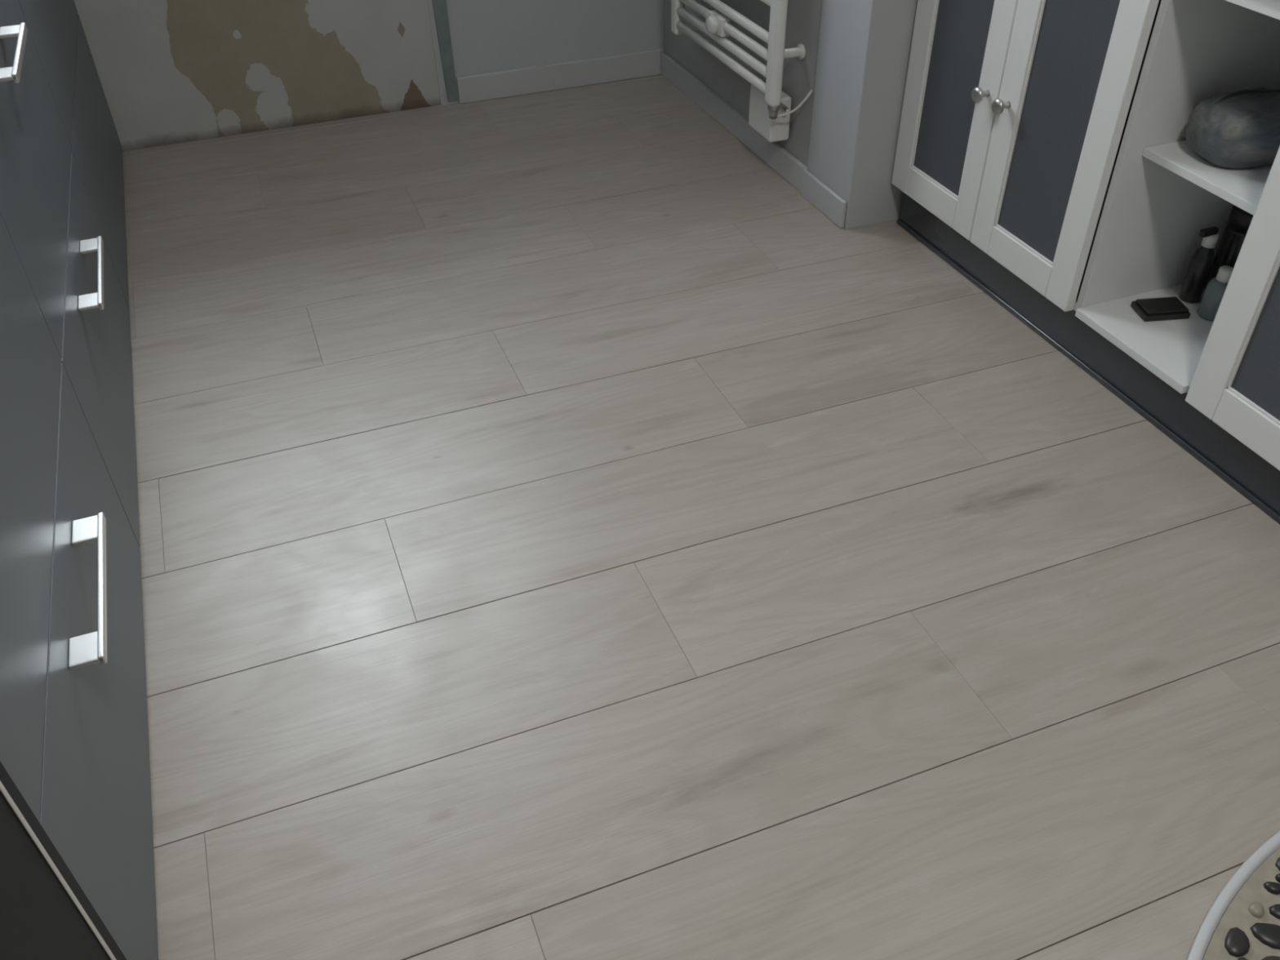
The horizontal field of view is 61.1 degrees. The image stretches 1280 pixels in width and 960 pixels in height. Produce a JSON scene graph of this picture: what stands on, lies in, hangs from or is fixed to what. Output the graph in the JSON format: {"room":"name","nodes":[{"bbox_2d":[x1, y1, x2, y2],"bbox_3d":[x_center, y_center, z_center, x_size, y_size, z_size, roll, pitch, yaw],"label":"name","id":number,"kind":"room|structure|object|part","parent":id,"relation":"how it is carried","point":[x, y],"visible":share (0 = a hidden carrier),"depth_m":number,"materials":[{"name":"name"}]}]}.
{"room":"bathroom","nodes":[
{"label":"bathroom","id":0,"kind":"room"},
{"bbox_2d":[74,0,440,151],"bbox_3d":[-1.438,-2.085,2.368,1.601,2.760,0.420,-14,41,-16],"label":"wall","id":1,"kind":"structure","parent":0,"point":[170,72],"depth_m":3.02,"materials":[{"name":"paint"}]},
{"bbox_2d":[431,0,457,101],"bbox_3d":[-0.585,-1.524,2.953,0.060,0.988,0.009,-14,41,-16],"label":"strip","id":2,"kind":"object","parent":1,"relation":"attached to","point":[440,8],"visible":1,"depth_m":3.17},
{"bbox_2d":[427,0,663,105],"bbox_3d":[-0.272,-2.382,2.707,0.899,2.760,0.424,-14,41,-16],"label":"wall","id":3,"kind":"structure","parent":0,"point":[487,36],"depth_m":3.25,"materials":[{"name":"grey paint"}]},
{"bbox_2d":[456,48,664,103],"bbox_3d":[-0.235,-1.249,3.347,0.669,0.078,0.014,-14,41,-16],"label":"baseboard","id":4,"kind":"structure","parent":3,"relation":"attached to","point":[551,77],"depth_m":3.33,"materials":[{"name":"grey wood"}]},
{"bbox_2d":[122,74,1279,959],"bbox_3d":[0.121,0.271,1.604,2.830,0.060,4.610,-14,41,-16],"label":"floor","id":5,"kind":"structure","parent":0,"point":[565,534],"depth_m":1.69,"materials":[{"name":"grey laminate"}]},
{"bbox_2d":[0,760,126,959],"bbox_3d":[-0.665,0.512,0.601,0.673,0.860,0.626,-14,41,-16],"label":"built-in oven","id":6,"kind":"object","parent":5,"relation":"on","point":[46,914],"visible":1,"depth_m":0.87,"materials":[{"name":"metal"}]},
{"bbox_2d":[0,0,139,546],"bbox_3d":[-1.226,-0.381,1.696,0.650,0.860,0.805,-14,41,-16],"label":"drawer","id":7,"kind":"object","parent":5,"relation":"on","point":[46,211],"visible":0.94,"depth_m":1.75,"materials":[{"name":"grey wood"}]},
{"bbox_3d":[-0.934,-0.633,1.605,0.037,0.013,0.254,-14,41,-16],"label":"handle","id":8,"kind":"part","parent":7,"relation":"part of","materials":[{"name":"metal"}]},
{"bbox_3d":[-0.967,-0.541,1.694,0.019,0.356,0.801,-14,41,-16],"label":"drawer","id":9,"kind":"part","parent":7,"relation":"part of","materials":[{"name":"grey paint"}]},
{"bbox_3d":[-0.930,-0.351,1.837,0.037,0.013,0.254,-14,41,-16],"label":"handle","id":10,"kind":"part","parent":7,"relation":"part of","materials":[{"name":"metal"}]},
{"bbox_3d":[-0.963,-0.263,1.923,0.019,0.358,0.801,-14,41,-16],"label":"drawer","id":11,"kind":"part","parent":7,"relation":"part of","materials":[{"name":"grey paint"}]},
{"bbox_2d":[18,0,128,308],"bbox_3d":[-1.560,-0.894,2.325,0.613,0.860,0.950,-14,41,-16],"label":"base cabinet","id":12,"kind":"object","parent":5,"relation":"on","point":[55,28],"visible":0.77,"depth_m":2.38,"materials":[{"name":"grey paint"}]},
{"bbox_3d":[-1.285,-1.059,2.328,0.019,0.356,0.946,-14,41,-16],"label":"drawer","id":13,"kind":"part","parent":12,"relation":"part of","materials":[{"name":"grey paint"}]},
{"bbox_3d":[-1.280,-0.780,2.557,0.019,0.358,0.946,-14,41,-16],"label":"drawer","id":14,"kind":"part","parent":12,"relation":"part of","materials":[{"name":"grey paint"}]},
{"bbox_2d":[0,213,158,959],"bbox_3d":[-0.935,0.092,1.116,0.650,0.860,0.800,-14,41,-16],"label":"drawer","id":15,"kind":"object","parent":5,"relation":"on","point":[74,732],"visible":0.94,"depth_m":1.21,"materials":[{"name":"grey wood"}]},
{"bbox_3d":[-0.677,-0.068,1.115,0.019,0.356,0.796,-14,41,-16],"label":"drawer","id":16,"kind":"part","parent":15,"relation":"part of","materials":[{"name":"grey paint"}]},
{"bbox_3d":[-0.639,0.123,1.255,0.037,0.013,0.254,-14,41,-16],"label":"handle","id":17,"kind":"part","parent":15,"relation":"part of","materials":[{"name":"metal"}]},
{"bbox_3d":[-0.673,0.210,1.344,0.019,0.358,0.796,-14,41,-16],"label":"drawer","id":18,"kind":"part","parent":15,"relation":"part of","materials":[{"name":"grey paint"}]},
{"bbox_2d":[807,0,917,228],"bbox_3d":[0.737,-1.761,1.936,0.632,2.760,0.210,-14,41,-16],"label":"pier","id":19,"kind":"object","parent":5,"relation":"on","point":[864,47],"depth_m":2.48,"materials":[{"name":"white paint"}]},
{"bbox_2d":[891,0,1279,523],"bbox_3d":[1.051,-0.491,1.859,0.425,0.771,1.606,-14,41,-16],"label":"base cabinet","id":20,"kind":"object","parent":5,"relation":"on","point":[1044,153],"visible":0.98,"depth_m":2.00,"materials":[{"name":"white wood"}]},
{"bbox_3d":[0.658,-0.858,2.252,0.006,0.514,0.197,-14,41,-16],"label":"dark panel","id":21,"kind":"part","parent":20,"relation":"part of","materials":[{"name":"grey glass"}]},
{"bbox_3d":[0.658,-0.858,2.252,0.020,0.640,0.317,-14,41,-16],"label":"stile rail frame","id":22,"kind":"part","parent":20,"relation":"part of","materials":[{"name":"white wood"}]},
{"bbox_3d":[0.680,-0.769,2.161,0.031,0.031,0.031,-14,41,-16],"label":"knob","id":23,"kind":"part","parent":20,"relation":"part of","materials":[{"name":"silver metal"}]},
{"bbox_3d":[0.705,-0.729,2.111,0.031,0.031,0.031,-14,41,-16],"label":"knob","id":24,"kind":"part","parent":20,"relation":"part of","materials":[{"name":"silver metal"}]},
{"bbox_3d":[0.774,-0.669,2.021,0.006,0.514,0.199,-14,41,-16],"label":"dark panel","id":25,"kind":"part","parent":20,"relation":"part of","materials":[{"name":"grey glass"}]},
{"bbox_3d":[0.774,-0.669,2.021,0.020,0.640,0.319,-14,41,-16],"label":"stile rail frame","id":26,"kind":"part","parent":20,"relation":"part of","materials":[{"name":"white wood"}]},
{"bbox_3d":[1.245,-0.571,1.894,0.006,0.605,1.569,-14,41,-16],"label":"panel","id":27,"kind":"part","parent":20,"relation":"part of","materials":[{"name":"white wood"}]},
{"bbox_2d":[1130,296,1191,321],"bbox_3d":[0.992,-0.327,2.064,0.090,0.018,0.060,-4,40,-4],"label":"soap dish","id":28,"kind":"object","parent":20,"relation":"in","point":[1163,308],"visible":1,"depth_m":2.05,"materials":[{"name":"plastic"}]},
{"bbox_2d":[1178,226,1218,302],"bbox_3d":[1.064,-0.410,2.060,0.048,0.150,0.040,-14,41,-16],"label":"spray bottle","id":29,"kind":"object","parent":20,"relation":"in","point":[1202,262],"visible":1,"depth_m":2.05,"materials":[{"name":"plastic"}]},
{"bbox_2d":[1142,139,1272,215],"bbox_3d":[1.087,-0.532,1.847,0.327,0.015,0.283,-14,41,-16],"label":"shelf","id":30,"kind":"object","parent":20,"relation":"attached to","point":[1242,188],"depth_m":1.82,"materials":[{"name":"white wood"}]},
{"bbox_2d":[1197,265,1233,320],"bbox_3d":[1.083,-0.351,2.028,0.046,0.100,0.046,-14,41,-16],"label":"lotion bottle","id":31,"kind":"object","parent":20,"relation":"in","point":[1215,288],"visible":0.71,"depth_m":2.02,"materials":[{"name":"plastic"}]},
{"bbox_2d":[1204,224,1246,288],"bbox_3d":[1.143,-0.425,2.087,0.064,0.138,0.064,-14,41,-16],"label":"jar","id":32,"kind":"object","parent":20,"relation":"in","point":[1233,238],"depth_m":2.05,"materials":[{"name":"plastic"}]},
{"bbox_2d":[1204,204,1253,288],"bbox_3d":[1.143,-0.439,2.075,0.066,0.174,0.066,-14,41,-16],"label":"bottle","id":33,"kind":"object","parent":20,"relation":"in","point":[1239,220],"visible":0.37,"depth_m":2.04,"materials":[{"name":"plastic"}]},
{"bbox_3d":[1.142,-0.493,2.031,0.066,0.036,0.066,-14,41,-16],"label":"lid","id":34,"kind":"part","parent":33,"relation":"part of","materials":[{"name":"black plastic"}]},
{"bbox_2d":[1185,87,1279,168],"bbox_3d":[1.078,-0.608,1.837,0.290,0.112,0.150,-9,40,-10],"label":"bowl","id":35,"kind":"object","parent":20,"relation":"on","point":[1240,129],"visible":0.98,"depth_m":1.78,"materials":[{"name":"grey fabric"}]},
{"bbox_3d":[1.004,-0.293,1.560,0.020,0.640,0.317,-14,41,-16],"label":"stile rail frame","id":36,"kind":"part","parent":20,"relation":"part of","materials":[{"name":"white wood"}]},
{"bbox_3d":[0.900,-0.720,1.600,0.032,0.033,0.285,-14,41,-16],"label":"rail","id":37,"kind":"part","parent":20,"relation":"part of","materials":[{"name":"white wood"}]},
{"bbox_3d":[1.004,-0.293,1.560,0.006,0.514,0.197,-14,41,-16],"label":"dark panel","id":38,"kind":"part","parent":20,"relation":"part of","materials":[{"name":"grey glass"}]},
{"bbox_2d":[1186,831,1279,959],"bbox_3d":[1.099,0.756,0.939,1.200,0.012,1.200,-14,41,-16],"label":"mat","id":39,"kind":"object","parent":5,"relation":"on","point":[1249,929],"visible":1,"depth_m":1.25,"materials":[{"name":"beige stone"}]},
{"bbox_2d":[663,0,822,166],"bbox_3d":[0.527,-2.110,2.364,0.624,2.760,0.971,-14,41,-16],"label":"wall","id":40,"kind":"structure","parent":0,"point":[803,16],"depth_m":2.80,"materials":[{"name":"grey paint"}]},
{"bbox_2d":[671,0,813,142],"bbox_3d":[0.238,-1.438,2.582,0.116,1.120,0.679,-14,41,-16],"label":"towel radiator","id":41,"kind":"object","parent":40,"relation":"attached to","point":[770,107],"visible":1,"depth_m":2.73,"materials":[{"name":"metal"}]},
{"bbox_2d":[662,53,846,228],"bbox_3d":[0.282,-0.976,3.014,0.020,0.068,1.161,-14,41,-16],"label":"baseboard","id":42,"kind":"structure","parent":40,"relation":"attached to","point":[790,168],"depth_m":2.93,"materials":[{"name":"grey wood"}]}
]}

